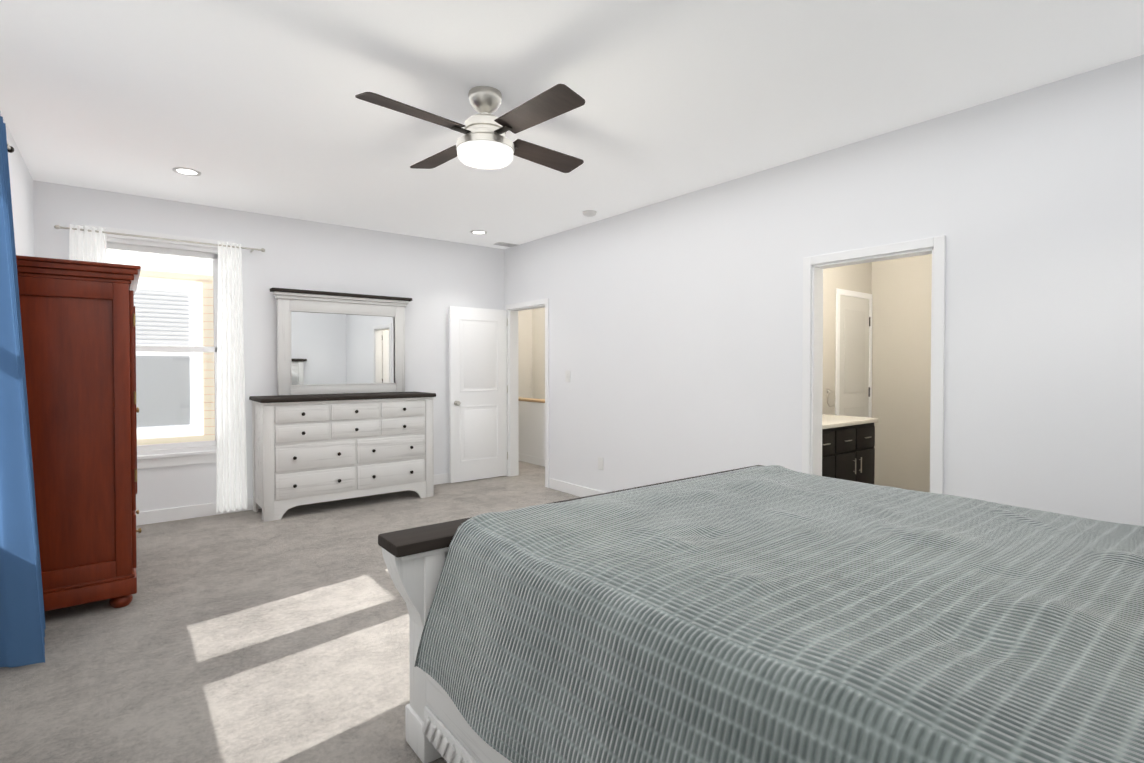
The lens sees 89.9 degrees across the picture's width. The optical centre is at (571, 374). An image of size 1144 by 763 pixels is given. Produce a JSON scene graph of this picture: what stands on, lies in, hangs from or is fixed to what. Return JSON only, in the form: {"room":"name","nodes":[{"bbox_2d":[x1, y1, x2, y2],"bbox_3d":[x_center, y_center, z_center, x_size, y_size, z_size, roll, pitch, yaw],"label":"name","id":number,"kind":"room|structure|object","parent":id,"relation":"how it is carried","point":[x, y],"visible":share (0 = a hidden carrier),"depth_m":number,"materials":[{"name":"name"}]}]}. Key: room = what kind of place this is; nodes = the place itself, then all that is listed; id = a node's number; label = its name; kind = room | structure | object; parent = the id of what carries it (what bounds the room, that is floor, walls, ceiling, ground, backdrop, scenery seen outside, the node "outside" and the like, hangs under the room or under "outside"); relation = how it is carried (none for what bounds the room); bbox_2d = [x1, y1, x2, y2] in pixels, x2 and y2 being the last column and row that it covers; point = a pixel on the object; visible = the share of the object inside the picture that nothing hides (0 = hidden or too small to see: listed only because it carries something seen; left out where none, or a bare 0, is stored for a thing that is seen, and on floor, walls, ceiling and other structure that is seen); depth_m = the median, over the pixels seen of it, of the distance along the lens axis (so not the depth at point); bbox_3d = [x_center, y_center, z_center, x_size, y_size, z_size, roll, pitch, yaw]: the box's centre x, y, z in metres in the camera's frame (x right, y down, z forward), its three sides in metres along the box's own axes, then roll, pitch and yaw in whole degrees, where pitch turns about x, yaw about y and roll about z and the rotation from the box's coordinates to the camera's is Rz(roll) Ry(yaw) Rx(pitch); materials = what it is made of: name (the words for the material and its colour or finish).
{"room":"bedroom","nodes":[
{"label":"bedroom","id":0,"kind":"room"},
{"bbox_2d":[0,111,35,256],"bbox_3d":[-2.170,-0.071,1.831,0.120,2.740,6.620,-1,1,-38],"label":"wall","id":1,"kind":"structure","parent":0,"point":[23,188],"depth_m":3.84,"materials":[{"name":"paint"}]},
{"bbox_2d":[0,116,45,667],"bbox_3d":[-1.923,0.051,1.810,0.236,2.455,3.040,-1,1,-38],"label":"curtain","id":2,"kind":"object","parent":1,"relation":"attached to","point":[22,627],"visible":1,"depth_m":2.48,"materials":[{"name":"blue fabric"}]},
{"bbox_2d":[36,181,503,511],"bbox_3d":[-2.489,-0.128,5.703,4.170,2.740,0.140,-1,1,-38],"label":"wall","id":3,"kind":"structure","parent":0,"point":[437,275],"depth_m":5.45,"materials":[{"name":"paint"}]},
{"bbox_2d":[81,224,233,468],"bbox_3d":[-3.492,-0.204,4.899,1.090,1.975,0.160,-1,1,-38],"label":"window","id":4,"kind":"structure","parent":3,"relation":"in","point":[156,455],"depth_m":4.94,"materials":[{"name":"white"}]},
{"bbox_2d":[54,224,264,513],"bbox_3d":[-3.385,0.027,4.831,1.440,2.375,0.161,-1,1,-38],"label":"curtain","id":5,"kind":"object","parent":3,"relation":"attached to","point":[87,243],"visible":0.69,"depth_m":5.07,"materials":[{"name":"white fabric"}]},
{"bbox_2d":[136,473,449,525],"bbox_3d":[-2.442,1.187,5.687,4.140,0.110,0.014,-1,1,-38],"label":"baseboard","id":6,"kind":"structure","parent":3,"relation":"attached to","point":[171,514],"depth_m":4.97,"materials":[{"name":"white wood"}]},
{"bbox_2d":[0,461,579,762],"bbox_3d":[-0.005,1.305,4.841,7.220,0.100,8.640,-1,1,-38],"label":"floor","id":7,"kind":"structure","parent":0,"point":[249,636],"depth_m":2.68,"materials":[{"name":"carpet"}]},
{"bbox_2d":[16,255,141,610],"bbox_3d":[-2.953,0.339,3.435,0.577,1.873,1.204,-1,1,-38],"label":"armoire","id":8,"kind":"object","parent":7,"relation":"on","point":[78,321],"visible":0.9,"depth_m":3.02,"materials":[{"name":"brown wood"}]},
{"bbox_2d":[249,392,435,521],"bbox_3d":[-2.160,0.720,5.524,1.590,1.050,0.547,-1,1,-38],"label":"dresser","id":9,"kind":"object","parent":7,"relation":"on","point":[312,448],"visible":1,"depth_m":5.24,"materials":[{"name":"white wood"}]},
{"bbox_2d":[270,287,411,394],"bbox_3d":[-2.247,-0.307,5.693,1.340,0.992,0.109,-1,1,-38],"label":"mirror","id":10,"kind":"object","parent":9,"relation":"on","point":[335,343],"visible":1,"depth_m":5.66,"materials":[{"name":"clear glass"}]},
{"bbox_2d":[378,465,1143,762],"bbox_3d":[0.932,0.565,1.732,2.230,1.470,2.337,-1,1,-38],"label":"bed","id":11,"kind":"object","parent":7,"relation":"on","point":[766,614],"visible":1,"depth_m":1.33,"materials":[{"name":"grey fabric"}]},
{"bbox_2d":[822,422,874,483],"bbox_3d":[1.976,0.839,4.840,1.440,0.830,0.560,-1,1,-38],"label":"bathroom vanity","id":12,"kind":"object","parent":7,"relation":"on","point":[848,448],"depth_m":4.79,"materials":[{"name":"black wood"}]},
{"bbox_2d":[822,414,877,425],"bbox_3d":[1.972,0.407,4.838,1.470,0.034,0.549,-1,1,-38],"label":"countertop","id":13,"kind":"structure","parent":12,"relation":"on","point":[827,420],"depth_m":4.94,"materials":[{"name":"white stone"}]},
{"bbox_2d":[518,309,531,397],"bbox_3d":[-1.292,-0.179,9.126,1.470,2.740,0.120,-1,1,-38],"label":"wall","id":14,"kind":"structure","parent":0,"point":[531,353],"depth_m":9.46,"materials":[{"name":"beige paint"}]},
{"bbox_2d":[518,397,544,466],"bbox_3d":[-0.425,0.774,7.742,0.170,0.875,2.590,-1,1,-38],"label":"wall","id":15,"kind":"structure","parent":0,"point":[531,430],"depth_m":7.79,"materials":[{"name":"white paint"}]},
{"bbox_2d":[532,308,544,398],"bbox_3d":[0.531,-0.164,8.131,0.120,2.740,3.940,-1,1,-38],"label":"wall","id":16,"kind":"structure","parent":0,"point":[538,315],"depth_m":9.40,"materials":[{"name":"beige paint"}]},
{"bbox_2d":[0,0,1143,248],"bbox_3d":[-0.005,-1.535,4.799,7.220,0.100,8.640,-1,1,-38],"label":"ceiling","id":17,"kind":"structure","parent":0,"point":[256,106],"depth_m":2.90,"materials":[{"name":"paint"}]},
{"bbox_2d":[172,167,200,175],"bbox_3d":[-2.795,-1.472,4.156,0.176,0.006,0.176,-1,1,-38],"label":"recessed light","id":18,"kind":"object","parent":17,"relation":"in","point":[186,171],"visible":1,"depth_m":4.15,"materials":[{"name":"white plastic"}]},
{"bbox_2d":[355,84,584,172],"bbox_3d":[-0.450,-1.280,2.976,1.030,0.354,1.030,0,1,1],"label":"ceiling fan","id":19,"kind":"object","parent":17,"relation":"hanging from","point":[483,142],"visible":1,"depth_m":2.87,"materials":[{"name":"brown wood"}]},
{"bbox_2d":[470,230,486,234],"bbox_3d":[-0.983,-1.500,6.041,0.176,0.006,0.176,-1,1,-38],"label":"recessed light","id":20,"kind":"object","parent":17,"relation":"in","point":[480,232],"visible":0.92,"depth_m":6.04,"materials":[{"name":"white plastic"}]},
{"bbox_2d":[493,242,517,246],"bbox_3d":[-0.769,-1.506,6.643,0.260,0.010,0.160,-1,1,-38],"label":"ceiling vent","id":21,"kind":"object","parent":17,"relation":"in","point":[505,244],"visible":0.98,"depth_m":6.62,"materials":[{"name":"white plastic"}]},
{"bbox_2d":[583,210,596,216],"bbox_3d":[0.162,-1.474,5.250,0.130,0.034,0.130,-1,1,-38],"label":"smoke detector","id":22,"kind":"object","parent":17,"relation":"attached to","point":[589,213],"visible":1,"depth_m":5.21,"materials":[{"name":"white plastic"}]},
{"bbox_2d":[504,54,1143,525],"bbox_3d":[1.201,-0.110,4.484,0.120,2.740,6.620,-1,1,-38],"label":"wall","id":23,"kind":"structure","parent":0,"point":[676,336],"depth_m":3.30,"materials":[{"name":"paint"}]},
{"bbox_2d":[565,371,569,381],"bbox_3d":[-0.045,0.018,5.962,0.012,0.120,0.080,-1,1,-38],"label":"light switch","id":24,"kind":"object","parent":23,"relation":"attached to","point":[567,376],"visible":1,"depth_m":5.96,"materials":[{"name":"white plastic"}]},
{"bbox_2d":[549,478,605,496],"bbox_3d":[0.661,1.196,5.081,0.014,0.110,2.925,-1,1,-38],"label":"baseboard","id":25,"kind":"structure","parent":23,"relation":"attached to","point":[562,486],"depth_m":5.92,"materials":[{"name":"white wood"}]},
{"bbox_2d":[598,457,603,469],"bbox_3d":[0.279,0.864,5.568,0.006,0.120,0.080,-1,1,-38],"label":"electrical outlet plate","id":26,"kind":"object","parent":23,"relation":"attached to","point":[600,463],"visible":1,"depth_m":5.56,"materials":[{"name":"white plastic"}]},
{"bbox_2d":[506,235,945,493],"bbox_3d":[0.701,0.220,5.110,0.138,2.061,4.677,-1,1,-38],"label":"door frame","id":27,"kind":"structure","parent":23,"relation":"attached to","point":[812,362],"depth_m":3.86,"materials":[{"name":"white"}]},
{"bbox_2d":[449,306,507,482],"bbox_3d":[-1.070,0.224,6.649,0.749,1.983,0.152,-1,1,-38],"label":"hall door","id":28,"kind":"structure","parent":27,"relation":"attached to","point":[478,388],"depth_m":6.62,"materials":[{"name":"white wood"}]},
{"bbox_2d":[822,254,931,491],"bbox_3d":[1.713,-0.102,3.939,0.014,2.740,1.590,-1,1,-38],"label":"wall","id":29,"kind":"structure","parent":0,"point":[899,289],"depth_m":3.54,"materials":[{"name":"beige paint"}]},
{"bbox_2d":[827,389,835,406],"bbox_3d":[2.523,0.231,5.607,0.160,0.175,0.039,-1,1,-38],"label":"towel ring","id":30,"kind":"object","parent":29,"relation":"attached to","point":[828,391],"visible":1,"depth_m":5.60,"materials":[{"name":"silver metal"}]},
{"bbox_2d":[835,288,871,417],"bbox_3d":[2.929,0.189,5.932,0.756,2.098,0.028,-1,1,-38],"label":"door","id":31,"kind":"structure","parent":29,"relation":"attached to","point":[853,375],"depth_m":5.91,"materials":[{"name":"white wood"}]},
{"label":"outside","id":32,"kind":"structure","parent":0,"visible":0},
{"bbox_2d":[107,249,214,444],"bbox_3d":[-4.367,1.350,6.842,18.000,6.150,3.700,-1,1,-38],"label":"neighbouring house","id":33,"kind":"structure","parent":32,"point":[156,306],"depth_m":7.89,"materials":[{"name":"white"}]}
]}

